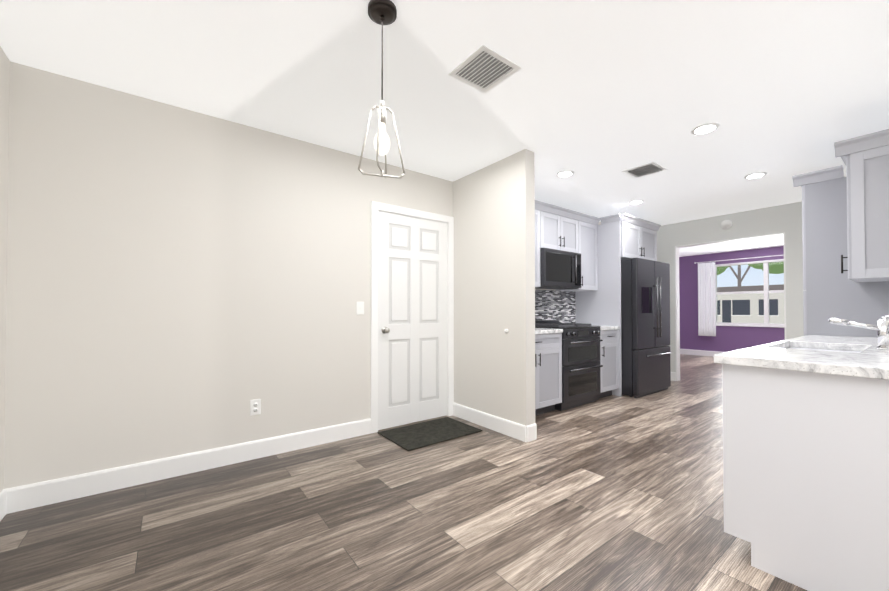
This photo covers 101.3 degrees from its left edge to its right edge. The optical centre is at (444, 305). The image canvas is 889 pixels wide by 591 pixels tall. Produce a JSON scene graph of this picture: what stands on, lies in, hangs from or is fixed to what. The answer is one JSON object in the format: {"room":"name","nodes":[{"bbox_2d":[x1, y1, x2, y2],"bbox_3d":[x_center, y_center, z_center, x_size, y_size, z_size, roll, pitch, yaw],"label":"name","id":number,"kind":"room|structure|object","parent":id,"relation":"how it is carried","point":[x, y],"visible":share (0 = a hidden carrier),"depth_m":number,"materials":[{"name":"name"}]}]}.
{"room":"kitchen","nodes":[
{"label":"kitchen","id":0,"kind":"room"},
{"bbox_2d":[0,46,9,491],"bbox_3d":[-0.147,-0.152,-1.120,0.150,2.500,7.730,1,-1,-37],"label":"wall","id":1,"kind":"structure","parent":0,"point":[4,105],"depth_m":1.97,"materials":[{"name":"beige paint"}]},
{"bbox_2d":[0,487,11,520],"bbox_3d":[-0.127,1.032,-1.026,0.014,0.135,7.580,1,-1,-37],"label":"baseboard","id":2,"kind":"structure","parent":1,"relation":"attached to","point":[6,494],"depth_m":1.98,"materials":[{"name":"white wood"}]},
{"bbox_2d":[4,61,600,488],"bbox_3d":[0.335,-0.084,4.242,7.380,2.500,0.250,1,-1,-37],"label":"wall","id":3,"kind":"structure","parent":0,"point":[182,281],"depth_m":2.45,"materials":[{"name":"beige paint"}]},
{"bbox_2d":[12,418,370,512],"bbox_3d":[-1.527,1.079,2.657,2.155,0.135,0.014,1,-1,-37],"label":"baseboard","id":4,"kind":"structure","parent":3,"relation":"attached to","point":[29,496],"depth_m":2.42,"materials":[{"name":"white wood"}]},
{"bbox_2d":[250,399,260,415],"bbox_3d":[-1.423,0.762,2.742,0.072,0.116,0.010,1,-1,-37],"label":"electrical outlet plate","id":5,"kind":"object","parent":3,"relation":"attached to","point":[255,406],"visible":1,"depth_m":2.74,"materials":[{"name":"white plastic"}]},
{"bbox_2d":[356,302,363,314],"bbox_3d":[-0.751,0.019,3.256,0.072,0.116,0.014,1,-1,-37],"label":"switch plate","id":6,"kind":"object","parent":3,"relation":"attached to","point":[359,308],"visible":1,"depth_m":3.25,"materials":[{"name":"white plastic"}]},
{"bbox_2d":[370,201,453,432],"bbox_3d":[-0.302,0.102,3.622,0.956,2.113,0.170,1,-1,-37],"label":"door","id":7,"kind":"structure","parent":3,"relation":"attached to","point":[412,315],"depth_m":3.58,"materials":[{"name":"white wood"}]},
{"bbox_2d":[535,200,542,286],"bbox_3d":[0.656,-0.711,4.111,0.895,0.980,0.350,1,-1,-37],"label":"upper cabinet","id":8,"kind":"object","parent":3,"relation":"attached to","point":[538,204],"depth_m":4.21,"materials":[{"name":"grey paint"}]},
{"bbox_2d":[535,290,575,322],"bbox_3d":[1.039,0.023,4.607,2.115,0.475,0.010,1,-1,-37],"label":"backsplash","id":9,"kind":"structure","parent":3,"relation":"attached to","point":[560,306],"depth_m":4.96,"materials":[{"name":"tile"}]},
{"bbox_2d":[543,204,578,252],"bbox_3d":[1.318,-0.934,4.613,0.763,0.520,0.350,1,-1,-37],"label":"upper cabinet","id":10,"kind":"object","parent":3,"relation":"attached to","point":[561,228],"depth_m":4.46,"materials":[{"name":"grey paint"}]},
{"bbox_2d":[535,248,580,289],"bbox_3d":[1.344,-0.447,4.572,0.755,0.450,0.441,1,-1,-37],"label":"microwave","id":11,"kind":"object","parent":10,"relation":"attached to","point":[560,269],"visible":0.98,"depth_m":4.40,"materials":[{"name":"black metal"}]},
{"bbox_2d":[556,212,598,291],"bbox_3d":[1.805,-0.700,4.978,0.457,0.980,0.350,1,-1,-37],"label":"upper cabinet","id":12,"kind":"object","parent":3,"relation":"attached to","point":[588,251],"depth_m":4.85,"materials":[{"name":"grey paint"}]},
{"bbox_2d":[0,354,806,590],"bbox_3d":[3.918,1.199,2.915,11.800,0.100,9.300,1,-1,-37],"label":"floor","id":13,"kind":"structure","parent":0,"point":[617,493],"depth_m":1.94,"materials":[{"name":"wood"}]},
{"bbox_2d":[378,417,482,450],"bbox_3d":[-0.128,1.149,3.329,0.800,0.012,0.535,1,-1,-37],"label":"rug","id":14,"kind":"object","parent":13,"relation":"on","point":[421,435],"visible":0.94,"depth_m":3.29,"materials":[{"name":"grey fabric"}]},
{"bbox_2d":[535,333,561,415],"bbox_3d":[0.747,0.728,3.973,0.895,0.870,0.620,1,-1,-37],"label":"base cabinet","id":15,"kind":"object","parent":13,"relation":"on","point":[548,369],"depth_m":3.87,"materials":[{"name":"grey paint"}]},
{"bbox_2d":[535,329,562,332],"bbox_3d":[0.747,0.273,3.978,0.895,0.040,0.650,1,-1,-37],"label":"countertop","id":16,"kind":"structure","parent":15,"relation":"on","point":[536,330],"depth_m":3.89,"materials":[{"name":"white stone"}]},
{"bbox_2d":[535,320,602,410],"bbox_3d":[1.431,0.676,4.442,0.753,0.985,0.696,1,-1,-37],"label":"range","id":17,"kind":"object","parent":13,"relation":"on","point":[581,378],"visible":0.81,"depth_m":4.19,"materials":[{"name":"black metal"}]},
{"bbox_2d":[598,329,618,397],"bbox_3d":[1.896,0.739,4.840,0.457,0.870,0.620,1,-1,-37],"label":"base cabinet","id":18,"kind":"object","parent":13,"relation":"on","point":[609,347],"depth_m":4.61,"materials":[{"name":"grey paint"}]},
{"bbox_2d":[591,325,618,328],"bbox_3d":[1.896,0.284,4.845,0.457,0.040,0.650,1,-1,-37],"label":"countertop","id":19,"kind":"structure","parent":18,"relation":"on","point":[601,327],"depth_m":4.64,"materials":[{"name":"white stone"}]},
{"bbox_2d":[576,213,660,396],"bbox_3d":[2.503,-0.003,5.262,1.108,2.365,0.727,1,-1,-37],"label":"surround","id":20,"kind":"object","parent":13,"relation":"on","point":[623,236],"visible":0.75,"depth_m":4.89,"materials":[{"name":"grey paint"}]},
{"bbox_2d":[621,258,670,397],"bbox_3d":[2.599,0.285,5.176,0.975,1.785,0.861,1,-1,-37],"label":"refrigerator","id":21,"kind":"object","parent":13,"relation":"on","point":[645,318],"visible":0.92,"depth_m":4.74,"materials":[{"name":"black metal"}]},
{"bbox_2d":[680,349,723,356],"bbox_3d":[7.328,1.142,7.682,0.014,0.135,5.500,1,-1,-37],"label":"baseboard","id":22,"kind":"structure","parent":13,"relation":"on","point":[686,351],"depth_m":9.02,"materials":[{"name":"white wood"}]},
{"bbox_2d":[718,363,888,590],"bbox_3d":[1.680,0.697,1.589,0.543,0.870,0.614,1,-1,-37],"label":"base cabinet","id":23,"kind":"object","parent":13,"relation":"on","point":[806,458],"depth_m":1.45,"materials":[{"name":"grey paint"}]},
{"bbox_2d":[714,335,888,382],"bbox_3d":[2.329,0.249,2.100,2.248,0.040,0.639,1,-1,-37],"label":"countertop","id":24,"kind":"structure","parent":23,"relation":"on","point":[871,362],"depth_m":1.60,"materials":[{"name":"white stone"}]},
{"bbox_2d":[782,343,861,350],"bbox_3d":[2.139,0.373,2.077,0.684,0.232,0.374,1,-1,-37],"label":"sink","id":25,"kind":"object","parent":24,"relation":"in","point":[783,344],"depth_m":2.27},
{"bbox_2d":[829,315,888,349],"bbox_3d":[2.267,0.129,1.962,0.073,0.194,0.269,1,-1,-37],"label":"faucet","id":26,"kind":"object","parent":24,"relation":"on","point":[881,327],"visible":1,"depth_m":1.91,"materials":[{"name":"silver metal"}]},
{"bbox_2d":[792,165,888,337],"bbox_3d":[3.487,0.023,3.029,0.808,2.255,0.722,1,-1,-37],"label":"pantry","id":27,"kind":"object","parent":13,"relation":"on","point":[831,289],"visible":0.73,"depth_m":2.94,"materials":[{"name":"grey paint"}]},
{"bbox_2d":[0,0,888,256],"bbox_3d":[3.918,-1.400,2.948,11.800,0.100,9.300,1,-1,-37],"label":"ceiling","id":28,"kind":"structure","parent":0,"point":[597,97],"depth_m":2.18,"materials":[{"name":"white paint"}]},
{"bbox_2d":[358,0,404,178],"bbox_3d":[-0.286,-0.979,1.673,0.132,0.775,0.178,-1,-1,37],"label":"pendant light","id":29,"kind":"object","parent":28,"relation":"hanging from","point":[382,12],"visible":1,"depth_m":1.66,"materials":[{"name":"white metal"}]},
{"bbox_2d":[448,45,521,92],"bbox_3d":[0.230,-1.353,2.106,0.300,0.016,0.300,1,-1,-37],"label":"ceiling vent","id":30,"kind":"object","parent":28,"relation":"in","point":[484,69],"visible":1,"depth_m":2.09,"materials":[{"name":"white metal"}]},
{"bbox_2d":[556,170,573,176],"bbox_3d":[1.223,-1.337,3.695,0.179,0.007,0.179,1,-1,-43],"label":"recessed light","id":31,"kind":"object","parent":28,"relation":"in","point":[567,173],"depth_m":3.67,"materials":[{"name":"white plastic"}]},
{"bbox_2d":[628,200,643,203],"bbox_3d":[2.450,-1.324,4.658,0.179,0.007,0.179,1,-1,-43],"label":"recessed light","id":32,"kind":"object","parent":28,"relation":"in","point":[635,201],"depth_m":4.65,"materials":[{"name":"white"}]},
{"bbox_2d":[622,162,666,177],"bbox_3d":[1.974,-1.334,3.597,0.300,0.019,0.300,1,-1,-37],"label":"ceiling vent","id":33,"kind":"object","parent":28,"relation":"in","point":[645,170],"visible":1,"depth_m":3.59,"materials":[{"name":"white metal"}]},
{"bbox_2d":[691,123,719,134],"bbox_3d":[1.988,-1.348,2.781,0.179,0.007,0.179,1,-1,-43],"label":"recessed light","id":34,"kind":"object","parent":28,"relation":"in","point":[705,128],"depth_m":2.77,"materials":[{"name":"white plastic"}]},
{"bbox_2d":[744,172,766,178],"bbox_3d":[3.193,-1.336,3.741,0.179,0.007,0.179,1,-1,-43],"label":"recessed light","id":35,"kind":"object","parent":28,"relation":"in","point":[755,175],"depth_m":3.72,"materials":[{"name":"white plastic"}]},
{"bbox_2d":[453,149,534,425],"bbox_3d":[0.440,-0.093,3.538,0.120,2.500,1.000,1,-1,-37],"label":"wall","id":36,"kind":"structure","parent":0,"point":[494,260],"depth_m":3.38,"materials":[{"name":"beige paint"}]},
{"bbox_2d":[453,403,531,441],"bbox_3d":[0.391,1.089,3.477,0.014,0.135,1.014,1,-1,-37],"label":"baseboard","id":37,"kind":"structure","parent":36,"relation":"attached to","point":[515,430],"depth_m":3.37,"materials":[{"name":"white wood"}]},
{"bbox_2d":[657,201,805,371],"bbox_3d":[4.243,-0.073,5.090,0.120,2.500,3.105,1,-1,-37],"label":"wall","id":38,"kind":"structure","parent":0,"point":[786,219],"depth_m":4.99,"materials":[{"name":"beige paint"}]},
{"bbox_2d":[671,372,675,380],"bbox_3d":[3.453,1.121,6.010,0.014,0.135,0.660,1,-1,-37],"label":"baseboard","id":39,"kind":"structure","parent":38,"relation":"attached to","point":[673,374],"depth_m":5.77,"materials":[{"name":"white wood"}]},
{"bbox_2d":[721,220,731,228],"bbox_3d":[4.046,-1.171,5.234,0.036,0.136,0.136,1,-1,-37],"label":"smoke detector","id":40,"kind":"object","parent":38,"relation":"attached to","point":[726,224],"visible":0.98,"depth_m":5.22,"materials":[{"name":"white plastic"}]},
{"bbox_2d":[675,232,785,380],"bbox_3d":[4.093,0.112,5.285,0.128,2.134,1.298,1,-1,-37],"label":"trim","id":41,"kind":"structure","parent":38,"relation":"attached to","point":[677,321],"depth_m":5.76,"materials":[{"name":"white wood"}]},
{"bbox_2d":[679,246,784,351],"bbox_3d":[4.160,-0.070,5.307,0.010,2.500,5.800,1,-1,-37],"label":"wall","id":42,"kind":"structure","parent":0,"point":[728,338],"depth_m":5.38,"materials":[{"name":"purple paint"}]},
{"bbox_2d":[694,255,782,263],"bbox_3d":[7.016,-1.076,8.020,0.138,0.036,2.606,1,-1,-37],"label":"curtain rod","id":43,"kind":"object","parent":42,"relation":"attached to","point":[737,259],"visible":0.46,"depth_m":8.31,"materials":[{"name":"white metal"}]},
{"bbox_2d":[698,262,715,335],"bbox_3d":[6.343,-0.161,8.812,0.064,1.770,0.364,1,-1,-37],"label":"curtain","id":44,"kind":"object","parent":43,"relation":"hanging from","point":[706,300],"visible":1,"depth_m":8.81,"materials":[{"name":"white fabric"}]},
{"bbox_2d":[715,259,783,327],"bbox_3d":[7.106,-0.271,8.046,0.130,1.470,2.000,1,-1,-37],"label":"window","id":45,"kind":"structure","parent":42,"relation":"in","point":[749,294],"depth_m":8.26,"materials":[{"name":"white"}]},
{"bbox_3d":[3.426,-0.107,2.454,4.360,2.500,0.120,1,-1,-37],"label":"wall","id":46,"kind":"structure","parent":0,"visible":0},
{"bbox_2d":[834,129,888,281],"bbox_3d":[3.062,-0.661,2.529,0.576,0.950,0.422,1,-1,-37],"label":"upper cabinet","id":47,"kind":"object","parent":46,"relation":"attached to","point":[865,158],"visible":1,"depth_m":2.44,"materials":[{"name":"grey paint"}]}
]}

